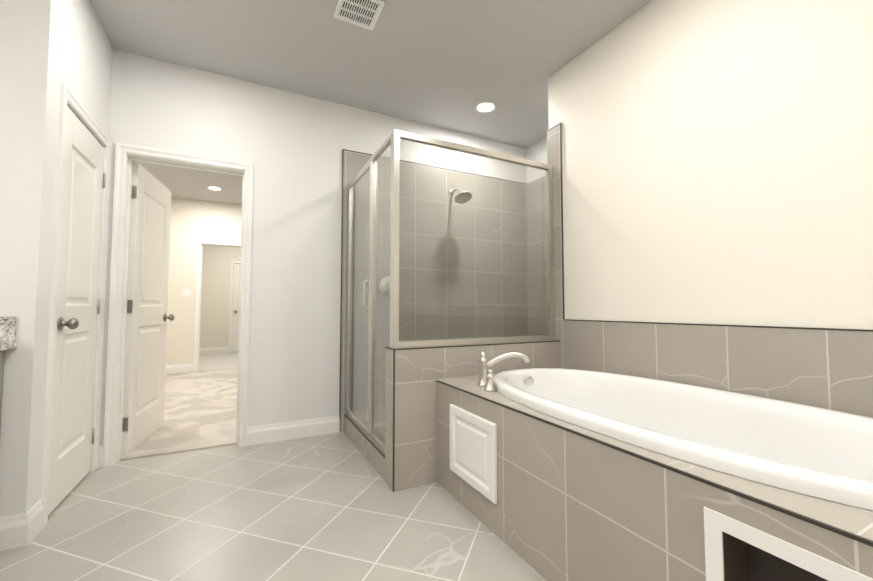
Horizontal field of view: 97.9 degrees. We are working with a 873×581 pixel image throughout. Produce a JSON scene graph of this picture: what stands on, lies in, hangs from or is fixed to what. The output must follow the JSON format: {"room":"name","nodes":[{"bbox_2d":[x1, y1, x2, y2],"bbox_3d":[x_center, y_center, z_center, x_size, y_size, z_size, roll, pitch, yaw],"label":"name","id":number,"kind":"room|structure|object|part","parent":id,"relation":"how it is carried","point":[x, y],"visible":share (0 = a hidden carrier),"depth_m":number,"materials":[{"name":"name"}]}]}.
{"room":"bathroom","nodes":[
{"label":"bathroom","id":0,"kind":"room"},
{"bbox_2d":[0,0,13,247],"bbox_3d":[-2.185,-0.291,1.536,0.653,2.740,0.120,1,-3,-27],"label":"wall","id":1,"kind":"structure","parent":0,"point":[6,15],"depth_m":1.65,"materials":[{"name":"white paint"}]},
{"bbox_2d":[0,317,16,340],"bbox_3d":[-2.070,0.157,1.493,0.594,0.102,0.020,1,-3,-27],"label":"backsplash","id":2,"kind":"structure","parent":1,"relation":"attached to","point":[7,324],"depth_m":1.61,"materials":[{"name":"grey stone"}]},
{"bbox_2d":[0,0,109,517],"bbox_3d":[-2.000,-0.268,2.024,0.120,2.740,0.823,1,-3,-27],"label":"wall","id":3,"kind":"structure","parent":0,"point":[38,53],"depth_m":1.68,"materials":[{"name":"white paint"}]},
{"bbox_2d":[0,499,43,550],"bbox_3d":[-1.818,1.022,1.660,0.099,0.130,0.146,1,-3,-27],"label":"baseboard","id":4,"kind":"structure","parent":3,"relation":"attached to","point":[20,530],"depth_m":1.61,"materials":[{"name":"white wood"}]},
{"bbox_2d":[48,106,103,514],"bbox_3d":[-2.004,0.085,2.105,0.035,2.018,0.604,1,-3,-27],"label":"closet door leaf","id":5,"kind":"structure","parent":3,"relation":"in","point":[72,428],"depth_m":2.09,"materials":[{"name":"white wood"}]},
{"bbox_2d":[57,317,78,330],"bbox_3d":[-1.889,0.166,1.875,0.174,0.068,0.100,1,-3,-27],"label":"door knob","id":6,"kind":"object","parent":5,"relation":"attached to","point":[72,323],"depth_m":1.90,"materials":[{"name":"grey metal"}]},
{"bbox_2d":[41,82,111,527],"bbox_3d":[-2.040,0.076,2.087,0.122,2.058,0.646,1,-3,-27],"label":"door frame","id":7,"kind":"structure","parent":3,"relation":"attached to","point":[83,122],"depth_m":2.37,"materials":[{"name":"white wood"}]},
{"bbox_2d":[92,174,105,442],"bbox_3d":[-2.138,0.099,2.381,0.043,1.690,0.012,1,-3,-27],"label":"closet door hinge","id":8,"kind":"object","parent":7,"relation":"attached to","point":[93,430],"visible":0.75,"depth_m":2.38,"materials":[{"name":"silver metal"}]},
{"bbox_2d":[106,44,112,137],"bbox_3d":[-2.200,-0.249,2.418,0.120,2.740,0.062,1,-3,-27],"label":"wall","id":9,"kind":"structure","parent":0,"point":[109,92],"depth_m":2.50,"materials":[{"name":"white paint"}]},
{"bbox_2d":[120,368,237,460],"bbox_3d":[-2.336,1.244,4.619,5.800,0.062,3.985,1,-3,-27],"label":"floor","id":10,"kind":"structure","parent":0,"point":[200,409],"depth_m":3.56,"materials":[{"name":"beige carpet"}]},
{"bbox_2d":[166,197,241,364],"bbox_3d":[-4.090,-0.083,5.959,1.870,2.740,0.120,1,-3,-27],"label":"wall","id":11,"kind":"structure","parent":0,"point":[185,223],"depth_m":5.98,"materials":[{"name":"beige paint"}]},
{"bbox_2d":[165,363,192,373],"bbox_3d":[-4.303,1.200,5.715,1.083,0.130,0.014,1,-3,-27],"label":"baseboard","id":12,"kind":"structure","parent":11,"relation":"attached to","point":[178,368],"depth_m":5.87,"materials":[{"name":"white wood"}]},
{"bbox_2d":[181,289,189,296],"bbox_3d":[-3.933,0.037,5.959,0.115,0.120,0.012,1,-3,-27],"label":"switch plate","id":13,"kind":"object","parent":11,"relation":"attached to","point":[185,292],"visible":1,"depth_m":5.96,"materials":[{"name":"white plastic"}]},
{"bbox_2d":[199,352,237,369],"bbox_3d":[-3.860,1.389,7.613,5.800,0.054,2.740,1,-3,-27],"label":"floor","id":14,"kind":"structure","parent":0,"point":[217,361],"depth_m":7.17,"materials":[{"name":"grey"}]},
{"bbox_2d":[200,245,240,347],"bbox_3d":[-4.875,0.042,8.630,1.894,2.740,0.120,1,-3,-27],"label":"wall","id":15,"kind":"structure","parent":0,"point":[215,300],"depth_m":8.52,"materials":[{"name":"beige paint"}]},
{"bbox_2d":[199,347,227,353],"bbox_3d":[-5.144,1.332,8.358,0.983,0.130,0.014,1,-3,-27],"label":"baseboard","id":16,"kind":"structure","parent":15,"relation":"attached to","point":[213,350],"depth_m":8.45,"materials":[{"name":"white wood"}]},
{"bbox_2d":[228,260,240,352],"bbox_3d":[-4.360,0.372,8.868,0.834,2.102,0.138,1,-3,-27],"label":"door frame","id":17,"kind":"structure","parent":15,"relation":"attached to","point":[230,304],"depth_m":8.64,"materials":[{"name":"white wood"}]},
{"bbox_3d":[-4.364,0.395,8.874,0.746,2.058,0.122,1,-3,-27],"label":"hall door jamb","id":18,"kind":"part","parent":17,"relation":"part of","materials":[{"name":"white wood"}]},
{"bbox_2d":[231,264,239,351],"bbox_3d":[-4.345,0.401,8.837,0.704,2.018,0.035,1,-3,-27],"label":"door leaf","id":19,"kind":"structure","parent":15,"relation":"in","point":[236,302],"depth_m":8.69,"materials":[{"name":"white wood"}]},
{"bbox_2d":[0,432,545,580],"bbox_3d":[0.361,1.062,0.610,4.410,0.050,5.615,1,-3,-27],"label":"floor","id":20,"kind":"structure","parent":0,"point":[331,507],"depth_m":1.76,"materials":[{"name":"beige tile"}]},
{"bbox_2d":[0,345,16,431],"bbox_3d":[-1.611,0.619,0.593,0.616,0.835,1.997,1,-3,-27],"label":"bathroom vanity","id":21,"kind":"object","parent":20,"relation":"on","point":[6,347],"depth_m":1.59,"materials":[{"name":"grey wood"}]},
{"bbox_2d":[0,341,16,348],"bbox_3d":[-1.615,0.183,0.601,0.598,0.034,2.018,1,-3,-27],"label":"countertop","id":22,"kind":"structure","parent":21,"relation":"on","point":[2,343],"depth_m":1.58,"materials":[{"name":"grey stone"}]},
{"bbox_2d":[375,422,384,437],"bbox_3d":[0.384,1.138,3.124,1.831,0.035,1.014,1,-3,-27],"label":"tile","id":23,"kind":"structure","parent":20,"relation":"on","point":[376,424],"depth_m":3.08,"materials":[{"name":"grey tile"}]},
{"bbox_2d":[436,375,872,580],"bbox_3d":[1.112,0.768,1.118,0.984,0.585,2.974,1,-3,-27],"label":"bathtub surround","id":24,"kind":"structure","parent":20,"relation":"on","point":[569,506],"depth_m":1.19,"materials":[{"name":"beige tile"}]},
{"bbox_2d":[385,340,560,491],"bbox_3d":[0.288,0.733,2.448,1.250,0.780,0.137,1,-3,-27],"label":"wall tile","id":25,"kind":"structure","parent":24,"relation":"attached to","point":[419,373],"depth_m":2.19,"materials":[{"name":"grey tile"}]},
{"bbox_2d":[450,404,496,503],"bbox_3d":[0.169,0.778,1.865,0.017,0.345,0.410,1,-3,-27],"label":"access panel","id":26,"kind":"object","parent":24,"relation":"attached to","point":[473,450],"visible":0.98,"depth_m":1.82,"materials":[{"name":"white wood"}]},
{"bbox_2d":[477,352,529,391],"bbox_3d":[0.345,0.426,2.051,0.325,0.184,0.219,1,-3,-27],"label":"tub faucet","id":27,"kind":"object","parent":24,"relation":"on","point":[487,383],"visible":1,"depth_m":2.08,"materials":[{"name":"silver metal"}]},
{"bbox_3d":[0.269,0.458,1.937,0.088,0.109,0.088,1,-3,-27],"label":"handle","id":28,"kind":"part","parent":27,"relation":"part of","materials":[{"name":"silver metal"}]},
{"bbox_2d":[436,380,872,546],"bbox_3d":[0.971,0.441,0.331,0.008,0.008,4.275,1,-3,-27],"label":"trim","id":29,"kind":"structure","parent":24,"relation":"attached to","point":[863,540],"depth_m":0.93,"materials":[{"name":"grey"}]},
{"bbox_2d":[493,368,872,509],"bbox_3d":[0.924,0.669,1.540,0.912,0.442,1.832,1,-3,-27],"label":"bathtub","id":30,"kind":"object","parent":24,"relation":"in","point":[821,453],"visible":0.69,"depth_m":1.51,"materials":[{"name":"white ceramic"}]},
{"bbox_2d":[723,532,827,580],"bbox_3d":[0.807,0.728,0.754,0.110,0.342,0.370,1,-3,-27],"label":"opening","id":31,"kind":"structure","parent":24,"relation":"in","point":[744,561],"depth_m":0.92,"materials":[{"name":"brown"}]},
{"bbox_2d":[704,506,872,580],"bbox_3d":[0.772,0.727,0.736,0.039,0.410,0.438,1,-3,-27],"label":"frame","id":32,"kind":"object","parent":24,"relation":"attached to","point":[717,525],"visible":1,"depth_m":0.83,"materials":[{"name":"white wood"}]},
{"bbox_2d":[99,49,525,445],"bbox_3d":[-0.620,-0.207,3.322,3.757,2.740,0.120,1,-3,-27],"label":"wall","id":33,"kind":"structure","parent":0,"point":[297,143],"depth_m":2.96,"materials":[{"name":"white paint"}]},
{"bbox_2d":[98,446,102,467],"bbox_3d":[-2.142,1.057,2.413,0.034,0.130,0.014,1,-3,-27],"label":"baseboard","id":34,"kind":"structure","parent":33,"relation":"attached to","point":[100,456],"depth_m":2.41,"materials":[{"name":"white wood"}]},
{"bbox_2d":[121,162,170,455],"bbox_3d":[-2.228,0.124,2.938,0.044,2.018,0.705,1,-3,-19],"label":"door leaf","id":35,"kind":"structure","parent":33,"relation":"in","point":[145,348],"depth_m":2.84,"materials":[{"name":"white wood"}]},
{"bbox_3d":[-2.117,0.110,2.610,0.043,1.690,0.012,1,-3,-19],"label":"bedroom door hinge","id":36,"kind":"part","parent":35,"relation":"part of","materials":[{"name":"white wood"}]},
{"bbox_2d":[163,314,173,320],"bbox_3d":[-2.322,0.229,3.223,0.174,0.068,0.101,1,-3,-19],"label":"door knob","id":37,"kind":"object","parent":35,"relation":"attached to","point":[170,317],"depth_m":3.21,"materials":[{"name":"grey metal"}]},
{"bbox_2d":[102,143,253,466],"bbox_3d":[-1.786,0.084,2.707,0.824,2.102,0.138,1,-3,-27],"label":"door frame","id":38,"kind":"structure","parent":33,"relation":"attached to","point":[121,151],"depth_m":2.56,"materials":[{"name":"white wood"}]},
{"bbox_2d":[247,416,339,445],"bbox_3d":[-1.091,1.082,2.947,0.672,0.130,0.014,1,-3,-27],"label":"baseboard","id":39,"kind":"structure","parent":33,"relation":"attached to","point":[262,434],"depth_m":2.93,"materials":[{"name":"white wood"}]},
{"bbox_2d":[340,150,527,431],"bbox_3d":[0.092,0.004,3.603,1.985,2.345,0.009,1,-3,-27],"label":"tiled wall","id":40,"kind":"structure","parent":33,"relation":"attached to","point":[354,163],"depth_m":3.58,"materials":[{"name":"grey tile"}]},
{"bbox_2d":[344,413,384,480],"bbox_3d":[-0.481,1.065,2.687,0.110,0.140,1.014,1,-3,-27],"label":"shower curb","id":41,"kind":"structure","parent":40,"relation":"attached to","point":[373,456],"depth_m":2.56,"materials":[{"name":"beige tile"}]},
{"bbox_2d":[346,129,554,452],"bbox_3d":[0.036,0.045,2.949,1.273,1.918,1.099,1,-3,-27],"label":"shower enclosure","id":42,"kind":"object","parent":41,"relation":"on","point":[371,165],"visible":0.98,"depth_m":2.54,"materials":[{"name":"clear glass"}]},
{"bbox_2d":[344,149,395,491],"bbox_3d":[-0.497,-0.044,2.647,0.014,2.351,1.110,1,-3,-27],"label":"trim","id":43,"kind":"structure","parent":40,"relation":"attached to","point":[393,349],"depth_m":2.12,"materials":[{"name":"grey"}]},
{"bbox_2d":[379,276,389,295],"bbox_3d":[-0.408,-0.032,3.312,0.180,0.191,0.057,1,-3,-27],"label":"shower valve","id":44,"kind":"object","parent":40,"relation":"attached to","point":[384,283],"depth_m":3.31,"materials":[{"name":"silver metal"}]},
{"bbox_2d":[339,149,436,418],"bbox_3d":[0.092,0.001,3.601,1.987,2.351,0.008,1,-3,-27],"label":"trim","id":45,"kind":"structure","parent":40,"relation":"attached to","point":[342,149],"depth_m":3.14,"materials":[{"name":"grey"}]},
{"bbox_2d":[449,189,471,203],"bbox_3d":[0.211,-0.897,3.536,0.164,0.180,0.292,1,-3,-27],"label":"shower head","id":46,"kind":"object","parent":40,"relation":"attached to","point":[459,197],"depth_m":3.48},
{"bbox_2d":[89,0,651,204],"bbox_3d":[-1.685,-1.621,3.470,6.000,0.100,12.340,1,-3,-27],"label":"ceiling","id":47,"kind":"structure","parent":0,"point":[447,64],"depth_m":2.56,"materials":[{"name":"grey paint"}]},
{"bbox_2d":[207,186,221,190],"bbox_3d":[-3.205,-1.472,5.486,0.186,0.009,0.186,1,-3,-27],"label":"recessed light","id":48,"kind":"object","parent":47,"relation":"in","point":[214,188],"visible":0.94,"depth_m":5.48,"materials":[{"name":"white plastic"}]},
{"bbox_2d":[334,0,384,29],"bbox_3d":[-0.450,-1.623,2.195,0.236,0.016,0.230,1,-3,-27],"label":"ceiling vent","id":49,"kind":"object","parent":47,"relation":"in","point":[364,13],"visible":1,"depth_m":2.21,"materials":[{"name":"white plastic"}]},
{"bbox_2d":[475,101,496,112],"bbox_3d":[0.423,-1.576,3.272,0.186,0.009,0.186,1,-3,-27],"label":"recessed light","id":50,"kind":"object","parent":47,"relation":"in","point":[485,107],"visible":1,"depth_m":3.27,"materials":[{"name":"white glass"}]},
{"bbox_2d":[526,137,546,183],"bbox_3d":[1.269,-0.193,3.618,0.120,2.740,1.065,1,-3,-27],"label":"wall","id":51,"kind":"structure","parent":0,"point":[537,151],"depth_m":3.97,"materials":[{"name":"white paint"}]},
{"bbox_2d":[526,175,547,335],"bbox_3d":[1.212,0.000,3.580,0.009,2.350,1.047,1,-3,-27],"label":"shower wall tile","id":52,"kind":"structure","parent":51,"relation":"attached to","point":[538,216],"depth_m":3.92,"materials":[{"name":"grey tile"}]},
{"bbox_2d":[548,0,872,329],"bbox_3d":[1.886,-0.321,0.886,0.120,2.740,4.370,1,-3,-27],"label":"wall","id":53,"kind":"structure","parent":0,"point":[717,161],"depth_m":1.80,"materials":[{"name":"white paint"}]},
{"bbox_2d":[437,124,559,347],"bbox_3d":[0.437,-0.335,2.496,0.930,1.763,0.030,1,-3,-27],"label":"trim","id":54,"kind":"structure","parent":53,"relation":"attached to","point":[557,124],"depth_m":2.53,"materials":[{"name":"grey"}]},
{"bbox_2d":[548,123,564,368],"bbox_3d":[0.867,-0.326,2.749,0.009,1.755,0.130,1,-3,-27],"label":"wall tile strip","id":55,"kind":"object","parent":53,"relation":"attached to","point":[554,147],"visible":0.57,"depth_m":2.73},
{"bbox_2d":[558,123,872,331],"bbox_3d":[1.824,-0.510,0.869,0.007,1.568,4.379,1,-3,-27],"label":"trim","id":56,"kind":"structure","parent":53,"relation":"attached to","point":[559,123],"depth_m":2.18,"materials":[{"name":"grey tile"}]},
{"bbox_2d":[564,320,872,417],"bbox_3d":[1.858,0.287,0.770,0.009,0.345,4.240,1,-3,-27],"label":"tile wainscot","id":57,"kind":"structure","parent":53,"relation":"attached to","point":[830,369],"depth_m":1.71,"materials":[{"name":"grey tile"}]},
{"bbox_3d":[-1.942,-0.032,7.050,2.950,2.740,0.120,1,-3,-27],"label":"wall","id":58,"kind":"structure","parent":0,"visible":0},
{"bbox_2d":[193,240,240,371],"bbox_3d":[-3.530,0.248,6.219,0.710,2.102,0.138,1,-3,-27],"label":"door frame","id":59,"kind":"structure","parent":58,"relation":"attached to","point":[197,296],"depth_m":6.04,"materials":[{"name":"white wood"}]},
{"bbox_3d":[1.284,-0.224,2.962,0.690,2.740,0.120,1,-3,-27],"label":"wall","id":60,"kind":"structure","parent":0,"visible":0},
{"bbox_2d":[547,129,548,163],"bbox_3d":[1.139,-0.029,2.952,0.690,2.350,0.009,1,-3,-27],"label":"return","id":61,"kind":"object","parent":60,"relation":"attached to","point":[547,146],"visible":0.14,"depth_m":2.85,"materials":[{"name":"white paint"}]}
]}

